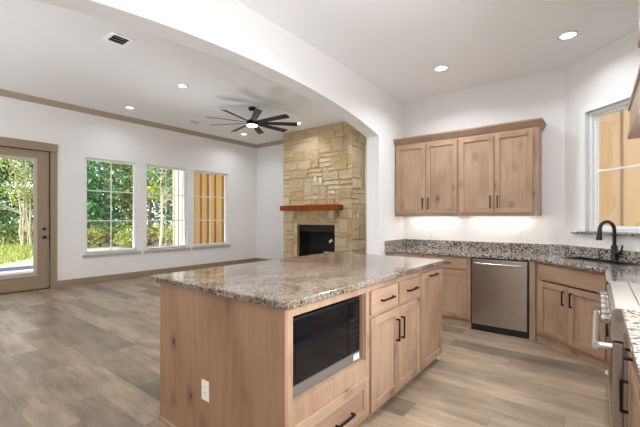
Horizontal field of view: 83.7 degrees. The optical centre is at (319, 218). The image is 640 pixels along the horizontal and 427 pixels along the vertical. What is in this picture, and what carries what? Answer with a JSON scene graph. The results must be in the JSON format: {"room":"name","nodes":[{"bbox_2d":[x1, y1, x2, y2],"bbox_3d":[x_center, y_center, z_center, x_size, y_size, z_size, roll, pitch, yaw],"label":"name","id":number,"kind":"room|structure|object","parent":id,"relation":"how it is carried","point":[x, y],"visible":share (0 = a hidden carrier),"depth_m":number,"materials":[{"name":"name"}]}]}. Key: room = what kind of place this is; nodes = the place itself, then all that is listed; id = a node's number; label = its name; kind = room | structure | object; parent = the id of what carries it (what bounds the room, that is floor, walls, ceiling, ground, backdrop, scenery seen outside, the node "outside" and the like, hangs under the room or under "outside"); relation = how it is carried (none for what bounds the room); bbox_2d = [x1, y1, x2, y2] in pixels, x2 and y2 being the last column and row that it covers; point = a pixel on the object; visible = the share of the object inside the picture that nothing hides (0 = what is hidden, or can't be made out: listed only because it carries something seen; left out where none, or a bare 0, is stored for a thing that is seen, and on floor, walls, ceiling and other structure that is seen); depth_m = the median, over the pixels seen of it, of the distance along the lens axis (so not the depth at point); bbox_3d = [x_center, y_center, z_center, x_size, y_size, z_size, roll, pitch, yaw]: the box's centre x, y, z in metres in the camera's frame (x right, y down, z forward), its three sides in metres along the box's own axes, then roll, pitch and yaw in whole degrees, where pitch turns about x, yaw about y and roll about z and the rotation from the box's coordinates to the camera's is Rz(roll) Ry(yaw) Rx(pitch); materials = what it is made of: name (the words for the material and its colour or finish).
{"room":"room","nodes":[
{"label":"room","id":0,"kind":"room"},
{"bbox_2d":[0,96,256,280],"bbox_3d":[-5.245,-0.460,6.878,0.160,3.600,10.840,0,0,38],"label":"wall","id":1,"kind":"structure","parent":0,"point":[79,136],"depth_m":8.00,"materials":[{"name":"white paint"}]},
{"bbox_2d":[0,146,49,294],"bbox_3d":[-5.541,0.023,6.433,0.138,2.634,1.113,0,0,38],"label":"door","id":2,"kind":"structure","parent":1,"relation":"in","point":[39,279],"depth_m":6.71,"materials":[{"name":"brown paint"}]},
{"bbox_2d":[0,137,57,287],"bbox_3d":[-5.497,-0.048,6.400,0.026,2.775,1.339,0,0,38],"label":"trim","id":3,"kind":"structure","parent":1,"relation":"attached to","point":[4,141],"depth_m":6.85,"materials":[{"name":"brown paint"}]},
{"bbox_2d":[57,216,66,221],"bbox_3d":[-5.048,0.005,6.991,0.010,0.115,0.164,0,0,38],"label":"light switch","id":4,"kind":"object","parent":1,"relation":"attached to","point":[59,218],"visible":1,"depth_m":6.99,"materials":[{"name":"white plastic"}]},
{"bbox_2d":[83,158,140,257],"bbox_3d":[-4.508,-0.224,7.763,0.150,2.068,1.172,0,0,38],"label":"window","id":5,"kind":"structure","parent":1,"relation":"in","point":[128,251],"depth_m":7.78,"materials":[{"name":"white plastic"}]},
{"bbox_2d":[0,89,283,147],"bbox_3d":[-3.711,-2.207,5.592,3.839,0.104,10.689,0,0,38],"label":"trim","id":6,"kind":"structure","parent":1,"relation":"attached to","point":[5,93],"depth_m":7.82,"materials":[{"name":"beige paint"}]},
{"bbox_2d":[57,258,256,287],"bbox_3d":[-3.521,1.275,8.956,0.018,0.130,5.143,0,0,38],"label":"baseboard","id":7,"kind":"structure","parent":1,"relation":"attached to","point":[71,282],"depth_m":8.21,"materials":[{"name":"brown paint"}]},
{"bbox_2d":[144,165,190,253],"bbox_3d":[-3.741,-0.224,8.752,0.150,2.068,1.185,0,0,38],"label":"window","id":8,"kind":"structure","parent":1,"relation":"in","point":[183,247],"depth_m":8.77,"materials":[{"name":"white plastic"}]},
{"bbox_2d":[192,170,230,249],"bbox_3d":[-2.966,-0.224,9.751,0.150,2.068,1.215,0,0,38],"label":"window","id":9,"kind":"structure","parent":1,"relation":"in","point":[221,244],"depth_m":9.99,"materials":[{"name":"white plastic"}]},
{"bbox_2d":[0,0,344,144],"bbox_3d":[-3.035,-2.320,5.069,5.950,0.120,10.990,0,0,38],"label":"ceiling","id":10,"kind":"structure","parent":0,"point":[48,51],"depth_m":5.76,"materials":[{"name":"white paint"}]},
{"bbox_2d":[102,31,134,47],"bbox_3d":[-2.543,-2.247,4.504,0.300,0.025,0.270,0,0,38],"label":"ceiling vent","id":11,"kind":"object","parent":10,"relation":"in","point":[112,37],"visible":1,"depth_m":4.50,"materials":[{"name":"white metal"}]},
{"bbox_2d":[177,84,187,87],"bbox_3d":[-2.344,-2.255,6.083,0.184,0.010,0.184,0,0,38],"label":"recessed light","id":12,"kind":"object","parent":10,"relation":"in","point":[178,85],"visible":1,"depth_m":6.07,"materials":[{"name":"white"}]},
{"bbox_2d":[188,120,201,123],"bbox_3d":[-2.927,-2.247,8.333,0.160,0.025,0.300,0,0,38],"label":"ceiling vent","id":13,"kind":"object","parent":10,"relation":"in","point":[192,121],"visible":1,"depth_m":8.30,"materials":[{"name":"white metal"}]},
{"bbox_2d":[209,106,296,133],"bbox_3d":[-1.370,-2.064,7.276,1.827,0.390,1.824,0,0,38],"label":"ceiling fan","id":14,"kind":"object","parent":10,"relation":"hanging from","point":[252,122],"visible":1,"depth_m":7.22,"materials":[{"name":"black metal"}]},
{"bbox_2d":[36,0,403,254],"bbox_3d":[-1.246,-0.485,2.384,0.190,3.650,8.640,0,0,38],"label":"wall","id":15,"kind":"structure","parent":0,"point":[230,31],"depth_m":3.48,"materials":[{"name":"white paint"}]},
{"bbox_2d":[0,276,609,426],"bbox_3d":[-1.692,1.400,4.027,9.350,0.120,10.990,0,0,38],"label":"floor","id":16,"kind":"structure","parent":0,"point":[84,355],"depth_m":3.03,"materials":[{"name":"brown wood"}]},
{"bbox_2d":[157,283,368,426],"bbox_3d":[-0.372,0.884,2.333,1.213,0.912,0.785,0,0,38],"label":"base cabinet","id":17,"kind":"object","parent":16,"relation":"on","point":[243,349],"visible":0.88,"depth_m":2.00,"materials":[{"name":"brown wood"}]},
{"bbox_2d":[202,379,208,401],"bbox_3d":[-0.668,1.000,2.076,0.070,0.115,0.008,0,0,38],"label":"wall outlet","id":18,"kind":"object","parent":17,"relation":"attached to","point":[205,384],"visible":1,"depth_m":2.07,"materials":[{"name":"white plastic"}]},
{"bbox_2d":[203,384,206,396],"bbox_3d":[-0.670,1.000,2.074,0.033,0.068,0.003,0,0,38],"label":"receptacle","id":19,"kind":"object","parent":18,"relation":"attached to","point":[204,385],"depth_m":2.07,"materials":[{"name":"white plastic"}]},
{"bbox_2d":[293,297,359,397],"bbox_3d":[-0.116,0.707,2.167,0.425,0.395,0.682,0,0,38],"label":"microwave","id":20,"kind":"object","parent":17,"relation":"in","point":[326,339],"visible":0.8,"depth_m":2.01,"materials":[{"name":"black"}]},
{"bbox_2d":[283,121,364,257],"bbox_3d":[-0.111,-0.460,8.863,2.500,3.600,1.110,0,0,38],"label":"stone fireplace","id":21,"kind":"object","parent":16,"relation":"on","point":[333,153],"visible":0.76,"depth_m":8.71,"materials":[{"name":"beige stone"}]},
{"bbox_2d":[280,204,342,210],"bbox_3d":[-0.249,-0.263,8.759,1.810,0.125,0.250,0,0,38],"label":"fireplace mantel","id":22,"kind":"object","parent":21,"relation":"attached to","point":[328,206],"visible":1,"depth_m":8.56,"materials":[{"name":"brown wood"}]},
{"bbox_2d":[361,272,419,423],"bbox_3d":[0.353,0.884,2.795,0.632,0.912,0.840,0,0,38],"label":"base cabinet","id":23,"kind":"object","parent":16,"relation":"on","point":[393,306],"visible":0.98,"depth_m":2.56,"materials":[{"name":"brown wood"}]},
{"bbox_2d":[386,252,421,257],"bbox_3d":[1.301,0.902,5.083,0.515,0.876,0.632,0,0,38],"label":"base cabinet","id":24,"kind":"object","parent":16,"relation":"on","point":[387,253],"visible":0.07,"depth_m":4.85,"materials":[{"name":"brown wood"}]},
{"bbox_2d":[413,265,441,377],"bbox_3d":[0.778,0.884,3.343,0.632,0.912,0.545,0,0,38],"label":"base cabinet","id":25,"kind":"object","parent":16,"relation":"on","point":[430,295],"visible":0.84,"depth_m":3.16,"materials":[{"name":"brown wood"}]},
{"bbox_2d":[422,254,471,328],"bbox_3d":[1.751,0.902,4.734,0.622,0.876,0.632,0,0,38],"label":"base cabinet","id":26,"kind":"object","parent":16,"relation":"on","point":[457,270],"visible":0.46,"depth_m":4.43,"materials":[{"name":"brown wood"}]},
{"bbox_2d":[472,257,528,338],"bbox_3d":[2.229,0.903,4.334,0.604,0.874,0.638,0,0,38],"label":"dishwasher","id":27,"kind":"object","parent":16,"relation":"on","point":[500,287],"visible":0.94,"depth_m":4.12,"materials":[{"name":"silver metal"}]},
{"bbox_2d":[529,261,535,340],"bbox_3d":[2.338,0.902,3.927,0.062,0.875,0.028,0,0,38],"label":"filler panel","id":28,"kind":"object","parent":16,"relation":"on","point":[532,264],"visible":0.86,"depth_m":3.92,"materials":[{"name":"brown wood"}]},
{"bbox_2d":[536,261,607,374],"bbox_3d":[2.642,0.902,3.512,0.552,0.876,0.884,0,0,-7],"label":"base cabinet","id":29,"kind":"object","parent":16,"relation":"on","point":[567,298],"visible":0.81,"depth_m":3.45,"materials":[{"name":"brown wood"}]},
{"bbox_2d":[385,239,639,284],"bbox_3d":[1.893,0.389,3.771,3.065,0.149,1.996,0,0,38],"label":"countertop","id":30,"kind":"structure","parent":29,"relation":"on","point":[545,253],"depth_m":4.24,"materials":[{"name":"grey stone"}]},
{"bbox_2d":[561,257,639,264],"bbox_3d":[2.802,0.543,3.606,0.238,0.242,0.666,0,0,-7],"label":"sink","id":31,"kind":"object","parent":30,"relation":"in","point":[576,258],"visible":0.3,"depth_m":3.60,"materials":[{"name":"black metal"}]},
{"bbox_2d":[596,220,622,260],"bbox_3d":[2.873,0.222,3.540,0.230,0.411,0.126,0,0,-7],"label":"kitchen faucet","id":32,"kind":"object","parent":30,"relation":"on","point":[614,248],"visible":0.98,"depth_m":3.56,"materials":[{"name":"black metal"}]},
{"bbox_2d":[591,280,639,426],"bbox_3d":[1.911,0.881,1.911,0.722,0.918,0.908,0,0,38],"label":"range","id":33,"kind":"object","parent":16,"relation":"on","point":[619,295],"visible":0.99,"depth_m":1.77,"materials":[{"name":"silver metal"}]},
{"bbox_2d":[610,280,639,310],"bbox_3d":[1.947,0.480,1.882,0.630,0.117,0.908,0,0,38],"label":"cooktop","id":34,"kind":"object","parent":33,"relation":"in","point":[623,295],"depth_m":1.96,"materials":[{"name":"silver metal"}]},
{"bbox_2d":[619,342,639,426],"bbox_3d":[1.470,0.902,1.253,0.622,0.876,0.660,0,0,38],"label":"base cabinet","id":35,"kind":"object","parent":16,"relation":"on","point":[633,412],"visible":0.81,"depth_m":1.55,"materials":[{"name":"brown wood"}]},
{"bbox_3d":[0.992,0.902,0.636,0.622,0.876,0.900,0,0,38],"label":"base cabinet","id":36,"kind":"object","parent":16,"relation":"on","visible":0},
{"bbox_2d":[622,309,639,384],"bbox_3d":[1.190,0.445,0.874,0.625,0.037,1.599,0,0,38],"label":"countertop","id":37,"kind":"structure","parent":36,"relation":"on","point":[631,318],"depth_m":1.35,"materials":[{"name":"grey stone"}]},
{"bbox_3d":[-0.187,0.884,3.082,0.563,0.912,2.129,0,0,38],"label":"cabinet","id":38,"kind":"object","parent":16,"relation":"on","visible":0},
{"bbox_2d":[149,252,445,309],"bbox_3d":[0.011,0.409,2.916,1.293,0.037,2.198,0,0,38],"label":"countertop","id":39,"kind":"structure","parent":38,"relation":"on","point":[293,282],"depth_m":2.40,"materials":[{"name":"brown stone"}]},
{"bbox_2d":[257,137,366,259],"bbox_3d":[0.362,-0.460,9.293,5.740,3.600,0.150,0,0,38],"label":"wall","id":40,"kind":"structure","parent":0,"point":[270,176],"depth_m":10.60,"materials":[{"name":"white paint"}]},
{"bbox_2d":[257,258,273,261],"bbox_3d":[-1.294,1.275,10.472,1.641,0.130,0.018,0,0,38],"label":"baseboard","id":41,"kind":"structure","parent":40,"relation":"attached to","point":[258,259],"depth_m":10.81,"materials":[{"name":"brown paint"}]},
{"bbox_2d":[237,0,637,101],"bbox_3d":[0.050,-1.860,1.410,3.390,0.120,8.990,0,0,38],"label":"ceiling","id":42,"kind":"structure","parent":0,"point":[395,45],"depth_m":3.47,"materials":[{"name":"white paint"}]},
{"bbox_2d":[433,65,448,71],"bbox_3d":[1.448,-1.795,4.270,0.184,0.010,0.184,0,0,38],"label":"recessed light","id":43,"kind":"object","parent":42,"relation":"in","point":[438,68],"visible":1,"depth_m":4.27,"materials":[{"name":"white"}]},
{"bbox_2d":[557,30,579,39],"bbox_3d":[2.433,-1.795,3.502,0.184,0.010,0.184,0,0,38],"label":"recessed light","id":44,"kind":"object","parent":42,"relation":"in","point":[566,35],"visible":1,"depth_m":3.49,"materials":[{"name":"white"}]},
{"bbox_2d":[404,67,564,244],"bbox_3d":[2.174,-0.230,4.914,2.109,3.140,0.150,0,0,38],"label":"wall","id":45,"kind":"structure","parent":0,"point":[542,94],"depth_m":4.63,"materials":[{"name":"white paint"}]},
{"bbox_2d":[395,138,458,215],"bbox_3d":[1.541,-0.548,5.073,0.908,1.033,0.370,0,0,38],"label":"upper cabinet","id":46,"kind":"object","parent":45,"relation":"attached to","point":[426,173],"visible":1,"depth_m":4.92,"materials":[{"name":"brown wood"}]},
{"bbox_2d":[393,117,545,145],"bbox_3d":[1.918,-1.110,4.785,1.858,0.090,0.364,0,0,38],"label":"crown molding","id":47,"kind":"structure","parent":46,"relation":"attached to","point":[536,122],"depth_m":4.53,"materials":[{"name":"brown wood"}]},
{"bbox_2d":[429,231,433,238],"bbox_3d":[1.630,0.235,5.234,0.070,0.115,0.008,0,0,38],"label":"wall outlet","id":48,"kind":"object","parent":45,"relation":"attached to","point":[431,233],"visible":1,"depth_m":5.23,"materials":[{"name":"white plastic"}]},
{"bbox_2d":[459,127,541,215],"bbox_3d":[2.256,-0.548,4.518,0.900,1.033,0.370,0,0,38],"label":"upper cabinet","id":49,"kind":"object","parent":45,"relation":"attached to","point":[500,173],"visible":1,"depth_m":4.37,"materials":[{"name":"brown wood"}]},
{"bbox_2d":[385,239,639,263],"bbox_3d":[2.277,0.371,4.252,0.884,0.114,3.154,0,0,-45],"label":"backsplash","id":50,"kind":"structure","parent":45,"relation":"attached to","point":[590,252],"depth_m":4.50,"materials":[{"name":"grey stone"}]},
{"bbox_2d":[516,230,521,238],"bbox_3d":[2.529,0.200,4.536,0.070,0.115,0.010,0,0,38],"label":"light switch","id":51,"kind":"object","parent":45,"relation":"attached to","point":[518,232],"visible":1,"depth_m":4.53,"materials":[{"name":"white plastic"}]},
{"bbox_2d":[565,29,639,251],"bbox_3d":[3.078,-0.230,3.539,0.150,3.140,1.442,0,0,-7],"label":"wall","id":52,"kind":"structure","parent":0,"point":[611,70],"depth_m":3.94,"materials":[{"name":"white paint"}]},
{"bbox_2d":[571,89,639,236],"bbox_3d":[3.032,-0.537,3.565,0.155,1.416,1.120,0,0,-7],"label":"window","id":53,"kind":"structure","parent":52,"relation":"in","point":[594,116],"depth_m":3.92,"materials":[{"name":"white paint"}]},
{"bbox_3d":[0.928,-0.230,-0.100,0.150,3.140,7.380,0,0,38],"label":"wall","id":54,"kind":"structure","parent":0,"visible":0},
{"bbox_2d":[627,29,639,138],"bbox_3d":[1.990,-0.861,1.849,0.558,0.678,0.928,0,0,38],"label":"range hood","id":55,"kind":"object","parent":54,"relation":"attached to","point":[634,103],"visible":1,"depth_m":2.06,"materials":[{"name":"brown wood"}]},
{"bbox_2d":[638,0,639,32],"bbox_3d":[2.015,-1.502,1.835,0.504,0.594,0.890,0,0,38],"label":"trim","id":56,"kind":"structure","parent":54,"relation":"attached to","point":[638,0],"depth_m":2.34,"materials":[{"name":"white paint"}]},
{"label":"outside","id":57,"kind":"structure","parent":0,"visible":0},
{"bbox_2d":[173,170,223,244],"bbox_3d":[-3.865,-0.310,12.312,4.300,3.500,0.162,0,0,38],"label":"wall","id":58,"kind":"structure","parent":57,"point":[208,185],"depth_m":12.37,"materials":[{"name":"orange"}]},
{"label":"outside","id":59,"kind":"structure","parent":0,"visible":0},
{"bbox_2d":[0,224,172,267],"bbox_3d":[-23.897,1.540,31.192,104.000,0.200,100.000,0,0,38],"label":"ground","id":60,"kind":"structure","parent":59,"point":[28,261],"depth_m":17.14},
{"bbox_2d":[0,217,26,243],"bbox_3d":[-17.260,0.675,19.557,2.118,1.549,1.782,0,0,38],"label":"shrub","id":61,"kind":"object","parent":60,"relation":"on","point":[8,235],"visible":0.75,"depth_m":19.46,"materials":[{"name":"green plant"}]},
{"bbox_2d":[0,265,32,271],"bbox_3d":[-9.558,1.520,8.477,1.085,0.240,13.680,0,0,38],"label":"porch border","id":62,"kind":"object","parent":60,"relation":"on","point":[20,267],"depth_m":10.00,"materials":[{"name":"blue"}]},
{"bbox_2d":[0,158,32,247],"bbox_3d":[-14.597,-1.451,17.623,3.628,5.798,3.159,0,0,38],"label":"tree","id":63,"kind":"object","parent":60,"relation":"on","point":[26,195],"visible":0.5,"depth_m":17.38,"materials":[{"name":"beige plant"}]},
{"bbox_2d":[0,158,32,236],"bbox_3d":[-19.188,-1.861,21.084,4.401,6.623,5.097,0,0,7],"label":"tree","id":64,"kind":"object","parent":60,"relation":"on","point":[5,212],"visible":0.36,"depth_m":21.16,"materials":[{"name":"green plant"}]},
{"bbox_2d":[0,159,32,226],"bbox_3d":[-18.169,-2.607,23.134,5.936,8.095,6.039,0,0,38],"label":"tree","id":65,"kind":"object","parent":60,"relation":"on","point":[31,164],"visible":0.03,"depth_m":22.61,"materials":[{"name":"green plant"}]},
{"bbox_2d":[0,221,32,242],"bbox_3d":[-17.101,0.778,20.473,2.198,1.345,2.175,0,0,-24],"label":"shrub","id":66,"kind":"object","parent":60,"relation":"on","point":[16,225],"visible":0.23,"depth_m":20.05,"materials":[{"name":"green plant"}]},
{"bbox_2d":[21,225,32,242],"bbox_3d":[-15.063,0.736,19.509,2.057,1.426,2.148,0,0,13],"label":"shrub","id":67,"kind":"object","parent":60,"relation":"on","point":[32,225],"visible":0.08,"depth_m":18.91,"materials":[{"name":"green plant"}]},
{"bbox_2d":[0,232,114,263],"bbox_3d":[-16.183,1.280,22.363,5.339,0.320,29.331,0,0,-18],"label":"grass","id":68,"kind":"structure","parent":60,"relation":"on","point":[17,246],"depth_m":14.48,"materials":[{"name":"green plant"}]},
{"bbox_2d":[87,227,104,247],"bbox_3d":[-11.501,0.917,17.527,1.722,1.081,1.641,0,0,38],"label":"shrub","id":69,"kind":"object","parent":60,"relation":"on","point":[91,229],"visible":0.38,"depth_m":17.50,"materials":[{"name":"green plant"}]},
{"bbox_2d":[87,225,119,245],"bbox_3d":[-11.294,0.864,18.532,1.877,1.193,1.853,0,0,38],"label":"shrub","id":70,"kind":"object","parent":60,"relation":"on","point":[103,235],"visible":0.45,"depth_m":18.19,"materials":[{"name":"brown plant"}]},
{"bbox_2d":[87,160,132,233],"bbox_3d":[-12.307,-1.740,19.306,5.458,6.364,4.798,0,0,34],"label":"tree","id":71,"kind":"object","parent":60,"relation":"on","point":[92,207],"visible":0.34,"depth_m":18.88,"materials":[{"name":"green plant"}]},
{"bbox_2d":[90,216,130,245],"bbox_3d":[-10.708,0.669,18.412,2.052,1.560,1.897,0,0,-9],"label":"shrub","id":72,"kind":"object","parent":60,"relation":"on","point":[104,225],"visible":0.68,"depth_m":18.13,"materials":[{"name":"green plant"}]},
{"bbox_2d":[87,163,147,240],"bbox_3d":[-13.162,-2.755,21.917,5.957,8.407,5.731,0,0,38],"label":"tree","id":73,"kind":"object","parent":60,"relation":"on","point":[118,200],"visible":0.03,"depth_m":21.81,"materials":[{"name":"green plant"}]},
{"bbox_2d":[95,162,157,231],"bbox_3d":[-10.573,-1.492,20.396,3.968,5.889,3.782,0,0,38],"label":"tree","id":74,"kind":"object","parent":60,"relation":"on","point":[114,165],"visible":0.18,"depth_m":19.53,"materials":[{"name":"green plant"}]},
{"bbox_2d":[113,225,147,247],"bbox_3d":[-9.448,0.855,17.886,1.854,1.190,1.874,0,0,38],"label":"shrub","id":75,"kind":"object","parent":60,"relation":"on","point":[129,240],"visible":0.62,"depth_m":17.34,"materials":[{"name":"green plant"}]},
{"bbox_2d":[112,167,172,244],"bbox_3d":[-9.347,-2.446,19.507,4.525,7.786,3.719,0,0,33],"label":"tree","id":76,"kind":"object","parent":60,"relation":"on","point":[151,197],"visible":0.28,"depth_m":19.33,"materials":[{"name":"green plant"}]},
{"bbox_2d":[126,226,164,245],"bbox_3d":[-8.954,0.882,18.516,1.614,1.137,2.038,0,0,13],"label":"shrub","id":77,"kind":"object","parent":60,"relation":"on","point":[149,233],"visible":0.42,"depth_m":18.39,"materials":[{"name":"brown plant"}]},
{"bbox_2d":[147,167,172,245],"bbox_3d":[-7.630,-2.242,17.175,2.142,7.377,1.902,0,0,-22],"label":"tree","id":78,"kind":"object","parent":60,"relation":"on","point":[161,170],"visible":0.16,"depth_m":17.02,"materials":[{"name":"beige plant"}]},
{"bbox_2d":[147,169,172,223],"bbox_3d":[-8.780,-2.278,21.663,4.904,7.462,4.486,0,0,23],"label":"tree","id":79,"kind":"object","parent":60,"relation":"on","point":[158,205],"visible":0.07,"depth_m":20.32,"materials":[{"name":"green plant"}]},
{"bbox_2d":[147,218,172,244],"bbox_3d":[-8.445,0.690,19.494,1.911,1.518,2.170,0,0,38],"label":"shrub","id":80,"kind":"object","parent":60,"relation":"on","point":[152,223],"visible":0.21,"depth_m":19.04,"materials":[{"name":"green plant"}]},
{"bbox_2d":[155,224,172,244],"bbox_3d":[-7.275,0.850,17.943,1.784,1.199,1.589,0,0,-1],"label":"shrub","id":81,"kind":"object","parent":60,"relation":"on","point":[168,231],"visible":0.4,"depth_m":17.66,"materials":[{"name":"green plant"}]},
{"bbox_2d":[599,108,639,225],"bbox_3d":[5.744,-0.710,5.035,3.913,4.300,0.162,0,0,42],"label":"wall","id":82,"kind":"structure","parent":60,"relation":"on","point":[619,189],"depth_m":5.77,"materials":[{"name":"beige wood"}]},
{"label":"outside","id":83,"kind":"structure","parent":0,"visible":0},
{"bbox_2d":[0,269,32,275],"bbox_3d":[-7.640,1.510,6.989,3.759,0.260,13.680,0,0,38],"label":"floor","id":84,"kind":"structure","parent":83,"point":[26,270],"depth_m":9.12,"materials":[{"name":"grey concrete"}]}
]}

